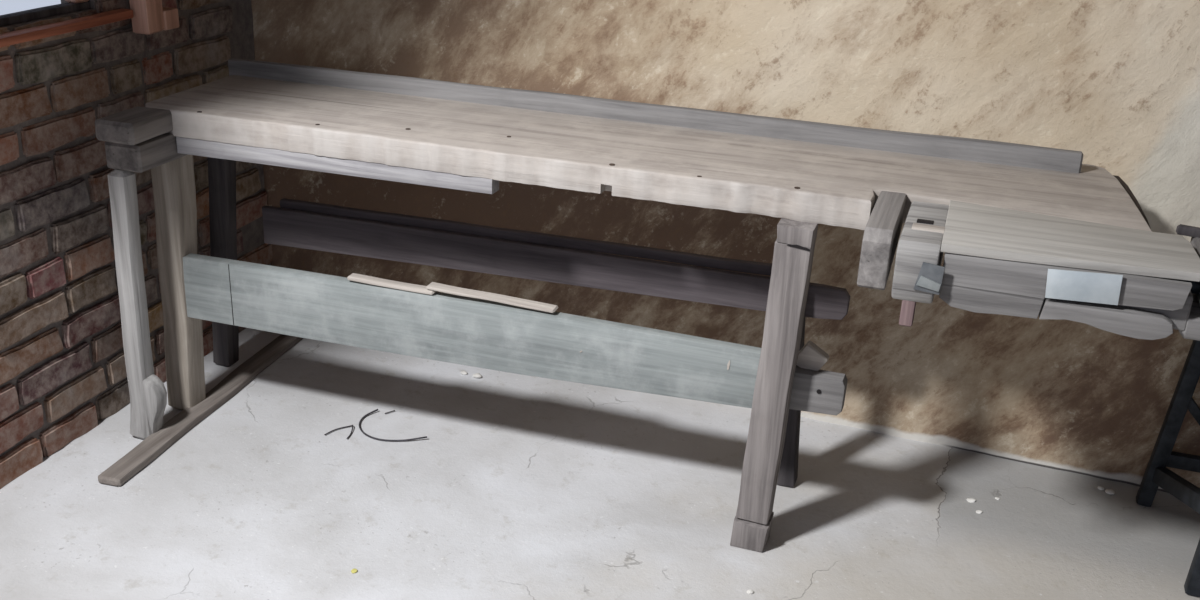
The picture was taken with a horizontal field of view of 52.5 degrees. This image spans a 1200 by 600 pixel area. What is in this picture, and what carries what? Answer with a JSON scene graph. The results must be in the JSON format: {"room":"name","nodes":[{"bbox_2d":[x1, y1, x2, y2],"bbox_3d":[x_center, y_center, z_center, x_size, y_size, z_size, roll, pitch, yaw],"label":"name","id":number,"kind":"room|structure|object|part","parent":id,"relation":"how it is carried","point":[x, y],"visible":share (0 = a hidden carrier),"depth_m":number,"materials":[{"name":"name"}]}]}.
{"room":"woodworking shop","nodes":[
{"label":"woodworking shop","id":0,"kind":"room"},
{"bbox_2d":[0,0,272,488],"bbox_3d":[-1.837,-0.422,1.054,0.118,2.943,5.507,9,23,16],"label":"wall","id":1,"kind":"structure","parent":0,"point":[63,372],"depth_m":2.94,"materials":[{"name":"red brick"}]},
{"bbox_2d":[0,0,89,26],"bbox_3d":[-1.423,-0.891,2.139,0.035,0.930,1.337,9,23,16],"label":"window","id":2,"kind":"structure","parent":1,"relation":"in","point":[11,11],"depth_m":2.74,"materials":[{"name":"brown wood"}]},
{"bbox_3d":[-1.424,-0.876,2.144,0.006,0.862,1.235,9,23,16],"label":"glass pane","id":3,"kind":"part","parent":2,"relation":"part of","materials":[{"name":"white glass"}]},
{"bbox_3d":[-1.218,-1.102,2.710,0.035,0.861,0.052,9,23,16],"label":"frame","id":4,"kind":"part","parent":2,"relation":"part of","materials":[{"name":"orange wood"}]},
{"bbox_2d":[0,0,178,47],"bbox_3d":[-1.315,-0.727,2.365,0.072,0.596,1.390,10,24,17],"label":"window sill","id":5,"kind":"structure","parent":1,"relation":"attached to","point":[147,16],"depth_m":2.91,"materials":[{"name":"orange wood"}]},
{"bbox_3d":[-1.351,-0.476,2.405,0.041,0.022,1.261,9,23,16],"label":"ledge rail","id":6,"kind":"part","parent":5,"relation":"part of","materials":[{"name":"orange wood"}]},
{"bbox_2d":[0,328,1199,599],"bbox_3d":[0.456,1.333,1.014,5.000,0.152,5.300,9,23,16],"label":"floor","id":7,"kind":"structure","parent":0,"point":[518,486],"depth_m":2.84,"materials":[{"name":"concrete"}]},
{"bbox_2d":[98,334,302,485],"bbox_3d":[-1.029,0.260,3.256,0.064,0.025,0.920,8,23,13],"label":"batten","id":8,"kind":"object","parent":7,"relation":"on","point":[150,448],"visible":0.96,"depth_m":3.14,"materials":[{"name":"brown wood"}]},
{"bbox_2d":[324,425,352,438],"bbox_3d":[-0.661,0.335,3.124,0.065,0.008,0.070,9,23,16],"label":"wire","id":9,"kind":"object","parent":7,"relation":"on","point":[350,425],"visible":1,"depth_m":3.13,"materials":[{"name":"black metal"}]},
{"bbox_2d":[359,409,426,441],"bbox_3d":[-0.550,0.335,3.132,0.211,0.010,0.103,21,29,39],"label":"wire","id":10,"kind":"object","parent":7,"relation":"on","point":[364,416],"visible":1,"depth_m":3.10,"materials":[{"name":"black metal"}]},
{"bbox_2d":[473,373,481,377],"bbox_3d":[-0.347,0.215,3.445,0.022,0.013,0.025,-17,29,-38],"label":"crumb","id":11,"kind":"object","parent":7,"relation":"on","point":[476,375],"visible":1,"depth_m":3.44,"materials":[{"name":"white"}]},
{"bbox_2d":[95,58,1199,551],"bbox_3d":[0.064,0.040,2.787,2.541,0.866,0.716,9,23,16],"label":"workbench","id":12,"kind":"object","parent":7,"relation":"on","point":[1022,230],"visible":0.98,"depth_m":2.74,"materials":[{"name":"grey wood"}]},
{"bbox_3d":[-1.128,0.019,2.942,0.073,0.699,0.068,9,23,16],"label":"shoulder post","id":13,"kind":"part","parent":12,"relation":"part of","materials":[{"name":"grey wood"}]},
{"bbox_3d":[-1.063,-0.065,3.074,0.108,0.759,0.080,9,23,16],"label":"leg","id":14,"kind":"part","parent":12,"relation":"part of","materials":[{"name":"beige wood"}]},
{"bbox_3d":[-1.027,-0.165,3.320,0.110,0.760,0.056,9,23,16],"label":"leg","id":15,"kind":"part","parent":12,"relation":"part of","materials":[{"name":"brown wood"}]},
{"bbox_2d":[347,273,436,294],"bbox_3d":[-0.488,-0.038,2.860,0.227,0.013,0.031,9,23,16],"label":"batten","id":16,"kind":"object","parent":12,"relation":"on","point":[361,278],"visible":0.93,"depth_m":2.85,"materials":[{"name":"brown wood"}]},
{"bbox_2d":[426,282,558,312],"bbox_3d":[-0.249,-0.006,2.788,0.320,0.016,0.036,9,23,16],"label":"batten","id":17,"kind":"object","parent":12,"relation":"on","point":[519,302],"visible":1,"depth_m":2.78,"materials":[{"name":"brown wood"}]},
{"bbox_3d":[0.029,-0.425,2.927,2.127,0.118,0.029,9,23,16],"label":"rail","id":18,"kind":"part","parent":12,"relation":"part of","materials":[{"name":"grey wood"}]},
{"bbox_3d":[0.368,0.178,2.575,0.102,0.658,0.069,9,23,16],"label":"leg","id":19,"kind":"part","parent":12,"relation":"part of","materials":[{"name":"grey wood"}]},
{"bbox_3d":[0.450,0.093,2.834,0.085,0.759,0.057,9,23,16],"label":"leg","id":20,"kind":"part","parent":12,"relation":"part of","materials":[{"name":"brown wood"}]},
{"bbox_3d":[0.852,-0.108,2.214,0.437,0.016,0.277,9,23,16],"label":"vise lid","id":21,"kind":"part","parent":12,"relation":"part of","materials":[{"name":"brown wood"}]},
{"bbox_3d":[0.831,-0.023,2.095,0.122,0.060,0.004,9,23,16],"label":"tin plate","id":22,"kind":"part","parent":12,"relation":"part of","materials":[{"name":"silver metal"}]},
{"bbox_2d":[966,498,975,502],"bbox_3d":[0.890,0.480,2.920,0.021,0.009,0.019,0,23,-5],"label":"crumb","id":23,"kind":"object","parent":7,"relation":"on","point":[971,500],"visible":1,"depth_m":2.92,"materials":[{"name":"white"}]},
{"bbox_2d":[1105,489,1114,494],"bbox_3d":[1.249,0.470,2.979,0.024,0.010,0.021,6,23,8],"label":"crumb","id":24,"kind":"object","parent":7,"relation":"on","point":[1108,491],"visible":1,"depth_m":2.97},
{"bbox_2d":[1136,340,1199,596],"bbox_3d":[1.502,0.272,2.585,0.528,0.691,0.420,9,23,16],"label":"stool","id":25,"kind":"object","parent":7,"relation":"on","point":[1156,474],"visible":0.98,"depth_m":2.82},
{"bbox_3d":[1.354,0.191,2.806,0.098,0.662,0.034,9,23,16],"label":"stand leg","id":26,"kind":"part","parent":25,"relation":"part of","materials":[{"name":"paint"}]},
{"bbox_3d":[1.310,0.430,2.715,0.030,0.151,0.371,5,23,6],"label":"rail","id":27,"kind":"part","parent":25,"relation":"part of","materials":[{"name":"paint"}]},
{"bbox_3d":[1.539,0.407,2.825,0.440,0.035,0.025,9,23,16],"label":"cross rail","id":28,"kind":"part","parent":25,"relation":"part of","materials":[{"name":"paint"}]},
{"bbox_3d":[1.297,0.325,2.476,0.068,0.661,0.034,9,23,16],"label":"stand leg","id":29,"kind":"part","parent":25,"relation":"part of","materials":[{"name":"paint"}]},
{"bbox_2d":[251,0,1199,492],"bbox_3d":[1.246,-0.953,2.631,4.939,2.940,0.256,10,24,19],"label":"wall","id":30,"kind":"structure","parent":0,"point":[1116,83],"depth_m":3.05,"materials":[{"name":"beige paint"}]}
]}

